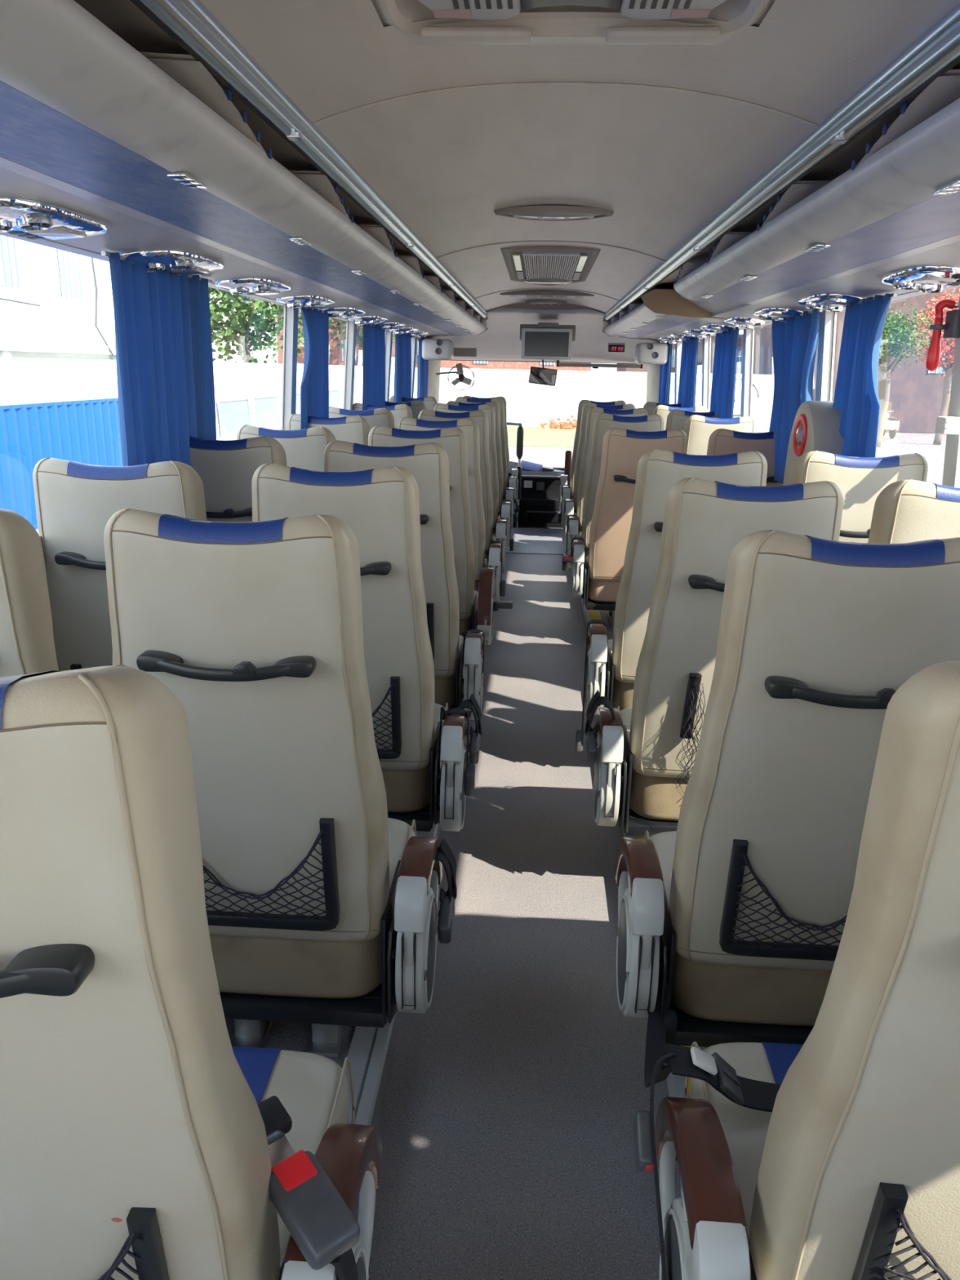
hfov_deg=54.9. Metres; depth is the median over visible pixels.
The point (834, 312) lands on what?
trim
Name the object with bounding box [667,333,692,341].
outlet panel
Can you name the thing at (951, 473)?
trim
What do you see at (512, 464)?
dashboard
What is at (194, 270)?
reading lamp
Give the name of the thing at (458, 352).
wall panel
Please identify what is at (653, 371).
trim
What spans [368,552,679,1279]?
floor
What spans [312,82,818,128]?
trim
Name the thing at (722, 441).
seat
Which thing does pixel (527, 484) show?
socket
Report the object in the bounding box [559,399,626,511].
seat
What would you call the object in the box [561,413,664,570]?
seat
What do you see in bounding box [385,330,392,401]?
trim
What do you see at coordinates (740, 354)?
brick building
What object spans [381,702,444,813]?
seat cushion
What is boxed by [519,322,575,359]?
monitor
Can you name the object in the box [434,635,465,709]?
seat cushion
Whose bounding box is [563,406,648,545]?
seat
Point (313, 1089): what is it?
seat cushion
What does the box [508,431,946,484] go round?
ground
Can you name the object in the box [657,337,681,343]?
outlet panel
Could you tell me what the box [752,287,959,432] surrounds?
building
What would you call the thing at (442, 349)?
pod
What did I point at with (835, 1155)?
seat
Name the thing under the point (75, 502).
seat
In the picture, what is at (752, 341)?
trim
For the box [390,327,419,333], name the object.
outlet panel
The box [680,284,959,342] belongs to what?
wall
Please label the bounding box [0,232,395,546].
wall
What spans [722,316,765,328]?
outlet panel
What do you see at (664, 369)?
curtain
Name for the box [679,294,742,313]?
trim
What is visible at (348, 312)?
outlet panel
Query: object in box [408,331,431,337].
outlet panel
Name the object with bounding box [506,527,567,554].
step
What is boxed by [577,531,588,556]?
seat cushion
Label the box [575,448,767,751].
seat
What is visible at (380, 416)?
seat
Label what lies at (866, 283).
trim
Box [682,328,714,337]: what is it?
outlet panel
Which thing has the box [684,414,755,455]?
seat
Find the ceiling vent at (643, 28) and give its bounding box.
[371,0,775,44]
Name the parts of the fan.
arm, blade, motor, blade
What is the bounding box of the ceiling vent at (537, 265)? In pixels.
[500,246,600,285]
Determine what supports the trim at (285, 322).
attached to the wall at (43, 242)
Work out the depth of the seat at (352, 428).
4.51 m
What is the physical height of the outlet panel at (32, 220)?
0.050 m
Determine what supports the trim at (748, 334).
attached to the wall at (916, 292)
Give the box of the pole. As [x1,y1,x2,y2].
[506,422,524,528]
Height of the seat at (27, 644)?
1.114 m
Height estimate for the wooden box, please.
0.092 m
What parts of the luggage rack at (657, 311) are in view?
underside panel, moulding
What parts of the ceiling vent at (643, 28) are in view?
central panel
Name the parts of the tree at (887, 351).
crown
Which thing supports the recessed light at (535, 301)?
in the ceiling
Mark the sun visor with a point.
(595, 366)
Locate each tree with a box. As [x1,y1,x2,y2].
[208,286,329,363]
[298,315,395,365]
[876,302,933,447]
[909,288,959,444]
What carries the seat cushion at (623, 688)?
on the seat at (611, 665)
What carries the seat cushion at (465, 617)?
on the seat at (477, 609)
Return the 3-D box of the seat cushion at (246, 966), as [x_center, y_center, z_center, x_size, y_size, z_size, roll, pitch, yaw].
[-0.401,0.551,1.998,0.494,0.176,0.461,2,16,3]
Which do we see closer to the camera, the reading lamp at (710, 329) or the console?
the reading lamp at (710, 329)
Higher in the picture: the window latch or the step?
the window latch
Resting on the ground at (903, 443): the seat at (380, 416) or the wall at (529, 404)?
the wall at (529, 404)
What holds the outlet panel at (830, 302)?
attached to the wall at (916, 292)
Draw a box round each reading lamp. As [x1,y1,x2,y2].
[26,227,86,239]
[171,267,209,275]
[252,289,279,295]
[303,304,325,308]
[690,333,703,336]
[709,328,724,331]
[733,322,752,325]
[767,313,790,318]
[817,301,845,306]
[911,276,954,285]
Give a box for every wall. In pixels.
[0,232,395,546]
[333,364,362,408]
[389,367,773,431]
[417,307,662,363]
[450,360,636,470]
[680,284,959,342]
[782,400,844,485]
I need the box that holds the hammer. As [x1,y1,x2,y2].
[926,299,959,371]
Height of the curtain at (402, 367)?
0.748 m
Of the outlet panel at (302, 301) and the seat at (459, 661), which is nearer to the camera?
the seat at (459, 661)
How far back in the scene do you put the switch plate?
8.88 m
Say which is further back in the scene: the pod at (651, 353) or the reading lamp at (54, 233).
the pod at (651, 353)
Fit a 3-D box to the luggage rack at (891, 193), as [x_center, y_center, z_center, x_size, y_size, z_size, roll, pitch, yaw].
[0.976,-0.718,1.204,0.683,0.143,6.010,2,16,3]
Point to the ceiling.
(666, 163)
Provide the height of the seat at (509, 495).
1.114 m
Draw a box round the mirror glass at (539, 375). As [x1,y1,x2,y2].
[528,367,556,385]
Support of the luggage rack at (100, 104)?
attached to the wall at (501, 341)
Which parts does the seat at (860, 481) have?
grab handle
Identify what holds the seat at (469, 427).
on the floor at (289, 1036)
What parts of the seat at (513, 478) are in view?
backrest, armrest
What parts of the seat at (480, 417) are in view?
armrest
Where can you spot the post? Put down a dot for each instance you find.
(568, 453)
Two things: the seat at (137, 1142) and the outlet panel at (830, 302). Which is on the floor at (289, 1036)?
the seat at (137, 1142)
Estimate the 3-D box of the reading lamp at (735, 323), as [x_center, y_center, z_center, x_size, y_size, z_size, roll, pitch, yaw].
[1.441,-1.730,5.063,0.080,0.009,0.110,7,17,2]
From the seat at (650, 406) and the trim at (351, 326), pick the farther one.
the seat at (650, 406)
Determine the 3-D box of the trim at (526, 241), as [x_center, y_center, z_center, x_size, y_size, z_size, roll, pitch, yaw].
[0.306,-1.686,4.007,1.001,0.080,0.012,2,16,3]
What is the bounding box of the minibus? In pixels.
[93,360,342,439]
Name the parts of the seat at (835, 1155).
armrest, seat frame, panel, backrest, pocket frame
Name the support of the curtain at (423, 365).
hanging from the wall at (43, 242)
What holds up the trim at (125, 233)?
attached to the wall at (501, 341)
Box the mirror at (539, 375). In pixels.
[528,359,557,386]
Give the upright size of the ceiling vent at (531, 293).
0.030 m
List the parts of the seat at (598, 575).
armrest, seat frame, grab handle, backrest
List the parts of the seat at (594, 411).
armrest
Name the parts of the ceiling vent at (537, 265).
speaker panel, speaker panel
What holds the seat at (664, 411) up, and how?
on the floor at (603, 614)
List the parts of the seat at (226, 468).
grab handle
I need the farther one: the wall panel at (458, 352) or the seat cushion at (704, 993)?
the wall panel at (458, 352)
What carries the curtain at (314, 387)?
hanging from the wall at (43, 242)
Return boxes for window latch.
[934,416,959,435]
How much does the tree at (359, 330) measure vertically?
9.231 m
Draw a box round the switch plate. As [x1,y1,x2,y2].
[536,481,544,490]
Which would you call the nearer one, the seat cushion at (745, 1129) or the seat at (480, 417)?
the seat cushion at (745, 1129)
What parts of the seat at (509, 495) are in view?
backrest, armrest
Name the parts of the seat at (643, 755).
armrest, seat frame, pocket frame, grab handle, backrest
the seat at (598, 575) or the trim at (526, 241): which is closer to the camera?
the trim at (526, 241)
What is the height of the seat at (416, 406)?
1.110 m
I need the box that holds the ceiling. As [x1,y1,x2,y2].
[200,0,959,315]
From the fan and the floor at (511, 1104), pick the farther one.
the fan
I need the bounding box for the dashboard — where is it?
[508,461,564,478]
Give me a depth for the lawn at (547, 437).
35.73 m
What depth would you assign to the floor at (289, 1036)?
1.92 m
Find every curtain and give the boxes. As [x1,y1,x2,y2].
[101,250,216,466]
[300,307,328,429]
[362,323,385,410]
[394,333,411,402]
[417,337,428,398]
[657,342,672,404]
[677,335,698,407]
[710,326,741,418]
[768,309,822,484]
[832,293,897,457]
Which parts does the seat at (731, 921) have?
armrest, seat frame, pocket frame, backrest, grab handle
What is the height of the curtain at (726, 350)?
0.748 m
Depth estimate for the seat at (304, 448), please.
3.76 m
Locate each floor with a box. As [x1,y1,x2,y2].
[225,818,441,1220]
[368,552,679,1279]
[599,609,706,1048]
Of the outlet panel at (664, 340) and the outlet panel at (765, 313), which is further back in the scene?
the outlet panel at (664, 340)
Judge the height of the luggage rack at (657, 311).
0.148 m
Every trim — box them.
[0,167,445,336]
[280,305,298,430]
[282,321,285,430]
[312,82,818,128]
[342,320,356,409]
[344,320,348,401]
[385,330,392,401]
[410,337,417,398]
[417,355,660,403]
[437,240,665,261]
[474,288,619,301]
[486,302,605,315]
[643,240,959,340]
[674,342,682,404]
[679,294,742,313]
[701,335,711,412]
[740,327,754,417]
[749,341,752,416]
[815,311,836,400]
[829,311,835,400]
[942,294,959,487]
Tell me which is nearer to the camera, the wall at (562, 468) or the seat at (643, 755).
the seat at (643, 755)
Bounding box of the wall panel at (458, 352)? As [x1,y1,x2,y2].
[453,347,476,356]
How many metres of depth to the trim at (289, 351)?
4.48 m
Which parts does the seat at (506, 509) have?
backrest, armrest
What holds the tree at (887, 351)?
on the ground at (903, 443)
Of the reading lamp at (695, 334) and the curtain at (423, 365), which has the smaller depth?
the reading lamp at (695, 334)
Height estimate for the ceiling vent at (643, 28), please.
0.087 m
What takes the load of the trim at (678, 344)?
attached to the wall at (916, 292)
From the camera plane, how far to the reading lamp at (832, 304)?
3.50 m
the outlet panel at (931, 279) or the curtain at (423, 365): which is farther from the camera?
the curtain at (423, 365)
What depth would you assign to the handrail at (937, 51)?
1.66 m
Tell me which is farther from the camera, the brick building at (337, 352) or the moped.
the brick building at (337, 352)
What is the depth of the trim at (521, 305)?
7.62 m
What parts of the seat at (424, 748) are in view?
backrest, grab handle, pocket frame, seat frame, armrest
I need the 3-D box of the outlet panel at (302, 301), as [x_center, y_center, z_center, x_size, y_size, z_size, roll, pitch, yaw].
[-0.779,-1.525,4.192,0.205,0.050,0.423,2,16,4]
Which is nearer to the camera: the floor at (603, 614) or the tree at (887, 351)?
the floor at (603, 614)
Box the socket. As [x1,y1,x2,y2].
[524,480,532,488]
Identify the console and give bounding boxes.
[512,471,564,528]
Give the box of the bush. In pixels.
[538,414,577,429]
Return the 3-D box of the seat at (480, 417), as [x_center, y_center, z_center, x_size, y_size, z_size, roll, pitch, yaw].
[-0.125,-0.838,5.632,0.588,1.115,0.590,2,16,3]
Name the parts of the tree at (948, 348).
crown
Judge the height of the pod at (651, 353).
0.190 m
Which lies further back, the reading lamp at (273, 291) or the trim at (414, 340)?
the trim at (414, 340)
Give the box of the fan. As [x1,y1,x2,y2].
[435,363,475,391]
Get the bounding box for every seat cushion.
[209,817,415,998]
[261,1049,349,1262]
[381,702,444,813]
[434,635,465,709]
[458,590,477,636]
[474,558,488,591]
[484,534,496,561]
[492,517,501,536]
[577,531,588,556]
[582,555,620,602]
[604,639,634,711]
[619,707,688,821]
[648,831,831,1026]
[688,1042,775,1239]
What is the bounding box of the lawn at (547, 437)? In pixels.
[506,426,764,447]
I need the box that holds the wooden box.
[541,465,553,471]
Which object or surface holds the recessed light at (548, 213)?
in the ceiling
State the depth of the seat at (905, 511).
2.15 m
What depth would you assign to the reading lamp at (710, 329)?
5.76 m
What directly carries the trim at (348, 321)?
attached to the wall at (43, 242)
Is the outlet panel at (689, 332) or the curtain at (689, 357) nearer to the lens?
the outlet panel at (689, 332)
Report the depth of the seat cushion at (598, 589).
4.92 m
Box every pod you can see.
[422,338,453,360]
[634,342,668,364]
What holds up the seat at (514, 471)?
on the floor at (289, 1036)
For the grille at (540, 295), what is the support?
attached to the ceiling vent at (531, 293)
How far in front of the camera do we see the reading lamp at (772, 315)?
4.27 m
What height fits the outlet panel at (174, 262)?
0.050 m
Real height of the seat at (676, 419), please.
1.109 m
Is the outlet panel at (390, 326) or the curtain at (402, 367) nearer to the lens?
the outlet panel at (390, 326)
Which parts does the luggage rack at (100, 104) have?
moulding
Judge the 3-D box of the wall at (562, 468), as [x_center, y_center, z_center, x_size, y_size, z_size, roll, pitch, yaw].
[0.654,-2.179,9.999,2.610,2.620,0.140,2,16,3]
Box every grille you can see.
[522,251,580,280]
[539,295,553,297]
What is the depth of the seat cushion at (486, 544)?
5.56 m
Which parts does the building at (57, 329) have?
panel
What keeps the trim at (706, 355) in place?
attached to the wall at (916, 292)
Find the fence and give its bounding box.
[0,397,122,529]
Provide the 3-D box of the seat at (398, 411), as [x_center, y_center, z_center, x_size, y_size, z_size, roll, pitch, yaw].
[-0.645,-1.078,6.415,0.536,1.114,0.601,2,16,3]
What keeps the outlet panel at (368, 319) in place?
attached to the wall at (43, 242)
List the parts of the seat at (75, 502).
pocket frame, grab handle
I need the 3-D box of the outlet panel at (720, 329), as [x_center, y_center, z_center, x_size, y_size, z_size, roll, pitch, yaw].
[1.509,-1.974,5.876,0.205,0.050,0.423,2,16,4]
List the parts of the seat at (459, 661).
grab handle, pocket frame, seat frame, armrest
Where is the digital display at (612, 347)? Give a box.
[607,342,625,352]
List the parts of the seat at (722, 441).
grab handle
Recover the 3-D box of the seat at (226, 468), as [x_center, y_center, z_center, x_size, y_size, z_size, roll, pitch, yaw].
[-0.844,-0.197,3.387,0.536,1.120,0.601,2,16,3]
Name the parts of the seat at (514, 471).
armrest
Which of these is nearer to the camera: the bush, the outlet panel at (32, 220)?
the outlet panel at (32, 220)
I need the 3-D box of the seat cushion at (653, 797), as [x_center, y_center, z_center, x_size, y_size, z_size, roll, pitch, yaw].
[0.653,0.358,2.728,0.494,0.176,0.461,2,16,3]
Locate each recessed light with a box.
[493,205,613,221]
[525,299,567,304]
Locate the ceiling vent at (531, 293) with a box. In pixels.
[499,289,594,298]
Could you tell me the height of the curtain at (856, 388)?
0.748 m
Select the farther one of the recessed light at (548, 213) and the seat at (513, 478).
the seat at (513, 478)
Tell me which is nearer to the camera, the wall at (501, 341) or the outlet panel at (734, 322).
the outlet panel at (734, 322)
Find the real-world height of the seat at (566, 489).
1.114 m
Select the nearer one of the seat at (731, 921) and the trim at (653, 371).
the seat at (731, 921)
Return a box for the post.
[563,450,571,528]
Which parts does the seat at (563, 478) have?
armrest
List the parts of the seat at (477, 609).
backrest, seat frame, armrest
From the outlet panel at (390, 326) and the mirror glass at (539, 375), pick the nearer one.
the outlet panel at (390, 326)
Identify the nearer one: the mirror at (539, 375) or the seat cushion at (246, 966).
the seat cushion at (246, 966)
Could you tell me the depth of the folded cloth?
9.35 m
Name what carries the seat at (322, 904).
on the floor at (289, 1036)
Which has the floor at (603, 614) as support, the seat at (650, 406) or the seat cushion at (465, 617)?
the seat at (650, 406)
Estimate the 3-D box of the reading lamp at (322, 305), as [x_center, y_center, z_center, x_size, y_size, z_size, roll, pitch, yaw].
[-0.760,-1.538,4.261,0.080,0.009,0.110,-3,16,5]
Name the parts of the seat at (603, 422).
armrest, backrest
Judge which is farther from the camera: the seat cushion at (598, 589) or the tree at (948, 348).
the tree at (948, 348)
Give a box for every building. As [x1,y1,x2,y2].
[0,235,217,405]
[276,304,591,370]
[616,333,742,373]
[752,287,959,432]
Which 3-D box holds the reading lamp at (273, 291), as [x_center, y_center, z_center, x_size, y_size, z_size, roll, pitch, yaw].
[-0.810,-1.317,3.505,0.080,0.009,0.110,-3,16,5]
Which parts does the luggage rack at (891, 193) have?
underside panel, moulding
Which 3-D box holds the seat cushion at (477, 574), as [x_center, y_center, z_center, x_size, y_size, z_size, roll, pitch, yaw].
[-0.203,-0.332,5.025,0.494,0.176,0.461,2,16,3]
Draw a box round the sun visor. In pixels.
[555,360,642,368]
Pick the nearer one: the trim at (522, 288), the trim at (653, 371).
the trim at (522, 288)
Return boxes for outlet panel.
[0,197,108,239]
[120,249,224,275]
[215,278,291,295]
[276,295,335,308]
[320,306,365,317]
[348,315,388,324]
[377,322,405,329]
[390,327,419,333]
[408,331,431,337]
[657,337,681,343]
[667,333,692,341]
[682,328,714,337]
[700,324,733,333]
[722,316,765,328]
[752,307,803,322]
[797,293,864,311]
[880,266,959,293]
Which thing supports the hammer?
attached to the wall at (916, 292)
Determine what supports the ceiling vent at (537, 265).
in the ceiling
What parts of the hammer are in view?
handle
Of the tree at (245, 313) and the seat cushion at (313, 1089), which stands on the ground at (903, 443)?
the tree at (245, 313)
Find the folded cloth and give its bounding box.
[520,460,542,471]
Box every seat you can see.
[0,508,58,676]
[0,664,382,1279]
[32,457,206,671]
[103,508,457,1058]
[189,435,287,521]
[235,424,336,471]
[251,462,481,831]
[286,413,369,445]
[324,440,484,719]
[328,406,394,431]
[352,402,412,428]
[368,425,513,646]
[385,400,426,418]
[389,395,437,410]
[395,417,506,601]
[417,408,506,573]
[433,402,514,551]
[446,400,518,529]
[455,396,519,514]
[463,395,518,502]
[557,402,635,526]
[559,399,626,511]
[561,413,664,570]
[561,427,686,629]
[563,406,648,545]
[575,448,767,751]
[584,477,843,836]
[615,529,959,1088]
[633,659,959,1279]
[642,401,682,415]
[653,404,708,430]
[665,408,716,431]
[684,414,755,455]
[706,428,782,486]
[790,450,928,542]
[867,479,959,543]
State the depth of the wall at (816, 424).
3.67 m
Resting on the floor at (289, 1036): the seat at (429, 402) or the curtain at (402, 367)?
the seat at (429, 402)
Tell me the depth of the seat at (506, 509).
6.10 m
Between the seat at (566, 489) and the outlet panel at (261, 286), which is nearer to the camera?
the outlet panel at (261, 286)
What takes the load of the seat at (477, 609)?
on the floor at (289, 1036)
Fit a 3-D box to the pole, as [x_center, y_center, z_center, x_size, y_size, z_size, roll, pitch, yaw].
[0.159,-1.503,8.590,0.466,1.017,0.062,2,16,3]
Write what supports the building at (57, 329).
on the ground at (903, 443)
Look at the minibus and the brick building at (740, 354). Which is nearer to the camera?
the minibus
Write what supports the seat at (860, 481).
on the floor at (603, 614)
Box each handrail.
[129,0,486,317]
[604,3,959,319]
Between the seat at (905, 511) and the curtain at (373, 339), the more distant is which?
the curtain at (373, 339)
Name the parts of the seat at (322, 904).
grab handle, backrest, pocket frame, seat frame, armrest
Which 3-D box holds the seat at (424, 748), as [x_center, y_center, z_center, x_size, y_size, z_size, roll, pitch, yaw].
[-0.303,0.048,2.599,0.634,1.114,0.613,2,16,3]
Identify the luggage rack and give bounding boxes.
[0,0,488,335]
[601,288,724,339]
[673,62,959,304]
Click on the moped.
(891, 424)
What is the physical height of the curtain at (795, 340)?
0.778 m
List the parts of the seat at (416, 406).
backrest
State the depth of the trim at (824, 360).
4.09 m
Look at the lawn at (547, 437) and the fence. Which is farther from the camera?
the lawn at (547, 437)
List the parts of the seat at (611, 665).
armrest, seat frame, grab handle, backrest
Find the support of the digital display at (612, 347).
attached to the wall at (501, 341)
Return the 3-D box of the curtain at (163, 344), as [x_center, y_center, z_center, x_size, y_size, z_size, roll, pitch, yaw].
[-0.964,-0.755,2.865,0.077,0.748,0.810,2,16,3]
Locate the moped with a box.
[882,410,899,438]
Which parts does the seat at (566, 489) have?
armrest, backrest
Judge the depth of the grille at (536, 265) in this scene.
4.81 m
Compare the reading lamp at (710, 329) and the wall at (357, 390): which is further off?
the wall at (357, 390)
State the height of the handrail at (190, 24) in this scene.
0.064 m

